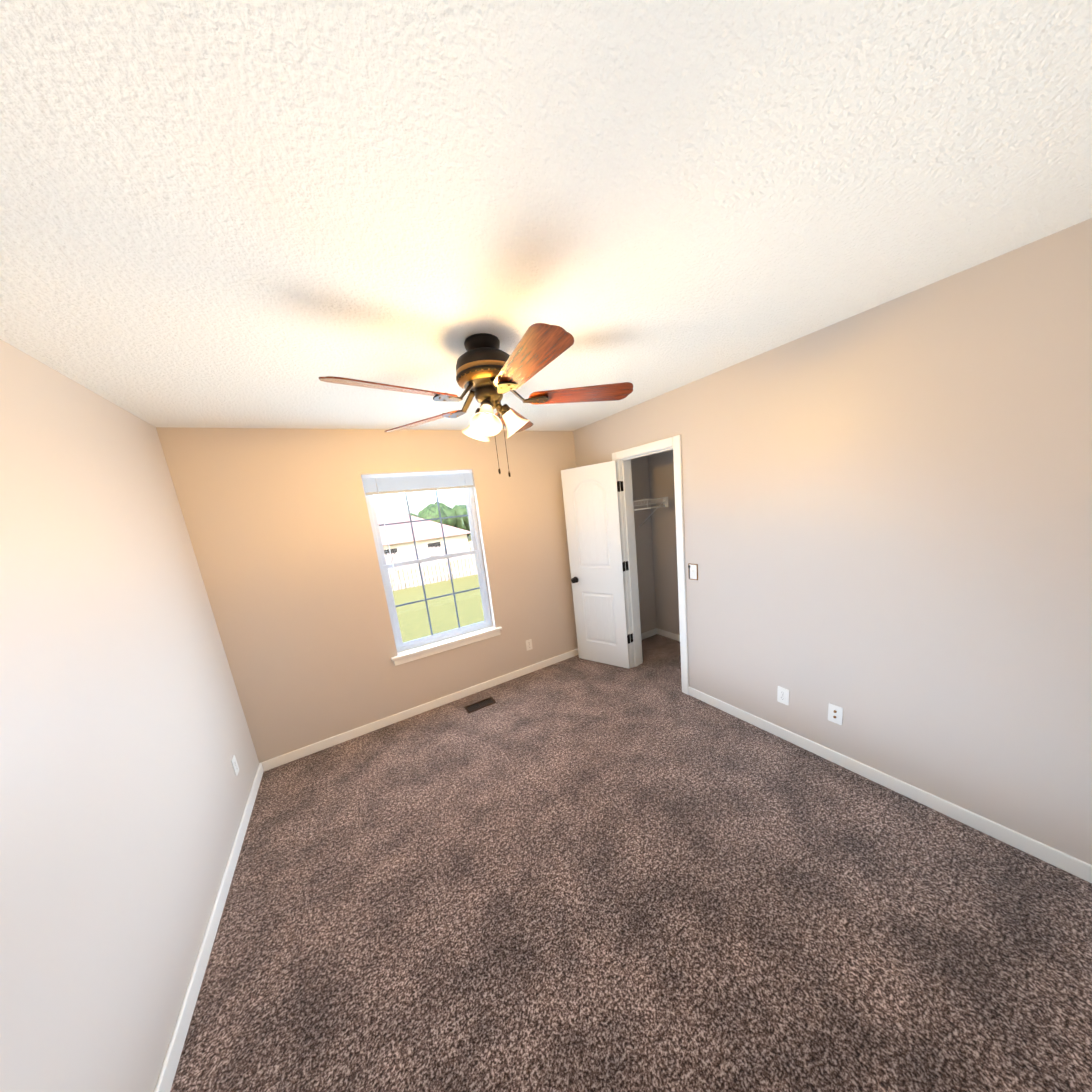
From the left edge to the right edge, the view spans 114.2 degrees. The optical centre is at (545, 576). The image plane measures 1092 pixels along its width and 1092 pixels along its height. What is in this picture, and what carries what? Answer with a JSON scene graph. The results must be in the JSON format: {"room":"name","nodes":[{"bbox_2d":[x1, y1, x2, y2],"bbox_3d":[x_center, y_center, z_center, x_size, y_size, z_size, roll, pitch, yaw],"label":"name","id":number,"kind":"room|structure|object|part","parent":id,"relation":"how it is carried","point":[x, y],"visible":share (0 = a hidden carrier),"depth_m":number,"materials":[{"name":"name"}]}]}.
{"room":"empty bedroom","nodes":[
{"label":"empty bedroom","id":0,"kind":"room"},
{"bbox_2d":[0,339,258,1091],"bbox_3d":[-1.375,0.499,0.794,0.140,2.440,3.980,-13,13,-29],"label":"wall","id":1,"kind":"structure","parent":0,"point":[125,737],"depth_m":1.21,"materials":[{"name":"beige paint"}]},
{"bbox_2d":[154,763,263,1091],"bbox_3d":[-1.182,1.635,1.064,0.013,0.078,3.700,-13,13,-29],"label":"baseboard","id":2,"kind":"structure","parent":1,"relation":"attached to","point":[171,1061],"depth_m":1.44,"materials":[{"name":"white wood"}]},
{"bbox_2d":[231,755,238,775],"bbox_3d":[-1.935,1.176,2.200,0.007,0.114,0.070,-13,13,-29],"label":"electrical outlet","id":3,"kind":"object","parent":1,"relation":"attached to","point":[235,765],"visible":1,"depth_m":2.19,"materials":[{"name":"white plastic"}]},
{"bbox_2d":[156,427,577,762],"bbox_3d":[-0.539,-0.133,3.463,4.120,2.440,0.140,-13,13,-29],"label":"wall","id":4,"kind":"structure","parent":0,"point":[278,525],"depth_m":2.75,"materials":[{"name":"beige paint"}]},
{"bbox_2d":[261,648,578,770],"bbox_3d":[-0.791,1.122,3.392,3.111,0.078,0.013,-13,13,-29],"label":"baseboard","id":5,"kind":"structure","parent":4,"relation":"attached to","point":[277,761],"depth_m":3.12,"materials":[{"name":"white wood"}]},
{"bbox_2d":[361,474,492,652],"bbox_3d":[-1.026,-0.159,3.212,0.915,1.515,0.065,-13,13,-29],"label":"window","id":6,"kind":"structure","parent":4,"relation":"in","point":[389,592],"depth_m":3.21,"materials":[{"name":"white plastic"}]},
{"bbox_2d":[361,470,473,495],"bbox_3d":[-1.058,-0.809,3.009,0.903,0.157,0.036,-13,13,-29],"label":"window blind","id":7,"kind":"object","parent":6,"relation":"attached to","point":[391,483],"visible":0.92,"depth_m":2.98,"materials":[{"name":"grey plastic"}]},
{"bbox_2d":[375,473,472,569],"bbox_3d":[-1.005,-0.492,3.058,0.739,0.750,0.012,-13,13,-29],"label":"window frame","id":8,"kind":"structure","parent":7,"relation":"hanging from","point":[384,521],"depth_m":2.90,"materials":[{"name":"white plastic"}]},
{"bbox_2d":[391,626,501,665],"bbox_3d":[-0.895,0.630,3.294,1.025,0.082,0.115,-13,13,-29],"label":"window sill","id":9,"kind":"structure","parent":4,"relation":"attached to","point":[413,654],"depth_m":3.24,"materials":[{"name":"white wood"}]},
{"bbox_2d":[526,639,532,650],"bbox_3d":[-0.177,0.716,3.709,0.070,0.114,0.007,-13,13,-29],"label":"electrical outlet","id":10,"kind":"object","parent":4,"relation":"attached to","point":[529,644],"visible":1,"depth_m":3.71,"materials":[{"name":"white plastic"}]},
{"bbox_2d":[0,0,1091,430],"bbox_3d":[0.241,-1.155,1.540,4.260,0.140,3.980,-13,13,-29],"label":"ceiling","id":11,"kind":"structure","parent":0,"point":[242,212],"depth_m":0.81,"materials":[{"name":"white paint"}]},
{"bbox_2d":[318,323,632,476],"bbox_3d":[-0.241,-0.734,1.553,1.278,0.582,1.257,-13,13,-29],"label":"ceiling fan","id":12,"kind":"object","parent":11,"relation":"hanging from","point":[489,373],"visible":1,"depth_m":1.48,"materials":[{"name":"brown wood"}]},
{"bbox_3d":[-0.556,-0.696,1.306,0.497,0.006,0.144,-17,28,-42],"label":"blade","id":13,"kind":"part","parent":12,"relation":"part of","materials":[{"name":"brown wood"}]},
{"bbox_3d":[-0.624,-0.786,1.790,0.497,0.006,0.144,0,26,29],"label":"blade","id":14,"kind":"part","parent":12,"relation":"part of","materials":[{"name":"brown wood"}]},
{"bbox_3d":[-0.262,-0.888,1.552,0.515,0.276,0.507,-13,13,-29],"label":"motor","id":15,"kind":"part","parent":12,"relation":"part of","materials":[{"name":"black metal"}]},
{"bbox_3d":[-0.179,-0.877,1.994,0.144,0.006,0.497,-17,9,13],"label":"blade","id":16,"kind":"part","parent":12,"relation":"part of","materials":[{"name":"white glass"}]},
{"bbox_3d":[-0.069,-0.731,1.210,0.144,0.006,0.497,3,6,-26],"label":"blade","id":17,"kind":"part","parent":12,"relation":"part of","materials":[{"name":"brown wood"}]},
{"label":"blade","id":18,"kind":"part","parent":12,"relation":"part of","materials":[{"name":"brown wood"}]},
{"bbox_2d":[170,634,1091,1091],"bbox_3d":[0.521,1.349,2.045,4.260,0.120,3.980,-13,13,-29],"label":"floor","id":19,"kind":"structure","parent":0,"point":[580,874],"depth_m":1.45,"materials":[{"name":"carpet"}]},
{"bbox_2d":[464,697,495,713],"bbox_3d":[-0.602,1.171,3.227,0.270,0.007,0.125,-13,13,-29],"label":"floor air vent","id":20,"kind":"object","parent":19,"relation":"on","point":[478,705],"visible":1,"depth_m":3.22,"materials":[{"name":"brown metal"}]},
{"bbox_2d":[631,456,656,633],"bbox_3d":[0.894,-0.418,4.084,0.723,2.440,0.200,-13,13,-29],"label":"wall","id":21,"kind":"structure","parent":0,"point":[641,491],"depth_m":4.12,"materials":[{"name":"beige paint"}]},
{"bbox_2d":[641,628,656,639],"bbox_3d":[1.071,0.746,4.223,0.710,0.078,0.013,-13,13,-29],"label":"baseboard","id":22,"kind":"structure","parent":21,"relation":"attached to","point":[647,634],"depth_m":4.32,"materials":[{"name":"white wood"}]},
{"bbox_2d":[633,497,668,526],"bbox_3d":[0.941,-0.646,3.713,0.524,0.307,0.426,-13,13,-29],"label":"closet shelf","id":23,"kind":"object","parent":21,"relation":"attached to","point":[665,502],"visible":0.79,"depth_m":3.59,"materials":[{"name":"white metal"}]},
{"bbox_2d":[648,450,679,634],"bbox_3d":[1.688,-0.402,3.565,0.120,2.440,1.900,-13,13,-29],"label":"wall","id":24,"kind":"structure","parent":0,"point":[661,486],"depth_m":4.03,"materials":[{"name":"beige paint"}]},
{"bbox_2d":[656,628,679,640],"bbox_3d":[1.785,0.768,3.722,0.013,0.078,1.600,-13,13,-29],"label":"baseboard","id":25,"kind":"structure","parent":24,"relation":"attached to","point":[667,634],"depth_m":4.24,"materials":[{"name":"white wood"}]},
{"bbox_2d":[573,218,1091,864],"bbox_3d":[1.420,-0.133,2.384,0.140,2.440,3.700,-13,13,-29],"label":"wall","id":26,"kind":"structure","parent":0,"point":[887,512],"depth_m":1.65,"materials":[{"name":"beige paint"}]},
{"bbox_2d":[561,460,632,668],"bbox_3d":[0.514,-0.072,3.566,0.627,2.028,0.164,3,15,38],"label":"door","id":27,"kind":"structure","parent":26,"relation":"in","point":[622,561],"depth_m":3.39,"materials":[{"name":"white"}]},
{"bbox_3d":[0.516,-0.110,3.553,0.585,1.590,0.163,3,15,38],"label":"door hardware","id":28,"kind":"part","parent":27,"relation":"part of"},
{"bbox_3d":[0.782,-0.110,3.406,0.033,1.580,0.001,-13,13,-29],"label":"door jamb hinge leaf","id":29,"kind":"part","parent":27,"relation":"part of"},
{"bbox_2d":[612,435,688,694],"bbox_3d":[0.983,-0.077,3.174,0.174,2.115,0.750,-13,13,-29],"label":"door frame","id":30,"kind":"structure","parent":26,"relation":"attached to","point":[674,442],"depth_m":3.21,"materials":[{"name":"white wood"}]},
{"bbox_2d":[688,563,697,579],"bbox_3d":[1.141,-0.038,2.749,0.016,0.126,0.081,-13,13,-29],"label":"light switch","id":31,"kind":"object","parent":26,"relation":"attached to","point":[693,571],"visible":1,"depth_m":2.75,"materials":[{"name":"white plastic"}]},
{"bbox_2d":[777,686,788,704],"bbox_3d":[1.569,0.787,2.336,0.007,0.114,0.070,-13,13,-29],"label":"electrical outlet","id":32,"kind":"object","parent":26,"relation":"attached to","point":[782,695],"visible":1,"depth_m":2.33,"materials":[{"name":"white plastic"}]},
{"bbox_2d":[828,703,842,724],"bbox_3d":[1.710,0.815,2.090,0.014,0.114,0.070,-13,13,-29],"label":"outlet","id":33,"kind":"object","parent":26,"relation":"attached to","point":[835,713],"visible":1,"depth_m":2.09,"materials":[{"name":"white plastic"}]},
{"bbox_2d":[688,687,1091,882],"bbox_3d":[1.823,1.109,2.010,0.013,0.078,2.365,-13,13,-29],"label":"baseboard","id":34,"kind":"structure","parent":26,"relation":"attached to","point":[1081,869],"depth_m":1.80,"materials":[{"name":"white wood"}]},
{"label":"outside","id":35,"kind":"structure","parent":0,"visible":0},
{"bbox_2d":[389,534,490,651],"bbox_3d":[-15.500,-3.882,44.645,100.000,0.200,86.140,-13,13,-29],"label":"lawn","id":36,"kind":"structure","parent":35,"point":[431,603],"depth_m":13.05,"materials":[{"name":"green plant"}]},
{"bbox_2d":[376,510,469,567],"bbox_3d":[-14.361,-2.966,28.164,14.600,4.250,10.000,-13,13,-29],"label":"house","id":37,"kind":"structure","parent":36,"relation":"on","point":[449,533],"depth_m":26.65,"materials":[{"name":"beige"}]},
{"bbox_2d":[385,541,476,590],"bbox_3d":[-4.509,-0.854,18.433,16.150,1.820,0.149,-13,13,-29],"label":"fence","id":38,"kind":"object","parent":36,"relation":"on","point":[397,582],"depth_m":17.76,"materials":[{"name":"white wood"}]},
{"bbox_2d":[408,503,456,526],"bbox_3d":[-13.265,-6.075,41.551,5.991,4.806,5.193,-13,13,-29],"label":"tree","id":39,"kind":"object","parent":36,"relation":"on","point":[449,521],"depth_m":40.27,"materials":[{"name":"green plant"}]},
{"bbox_2d":[423,501,468,528],"bbox_3d":[-12.145,-7.146,45.093,7.028,5.255,5.929,-13,13,-29],"label":"tree","id":40,"kind":"object","parent":36,"relation":"on","point":[466,522],"depth_m":43.91,"materials":[{"name":"green plant"}]},
{"bbox_2d":[453,505,469,536],"bbox_3d":[-8.778,-7.276,45.665,6.692,4.552,5.716,-13,13,-29],"label":"tree","id":41,"kind":"object","parent":36,"relation":"on","point":[459,513],"depth_m":44.60,"materials":[{"name":"green plant"}]}
]}

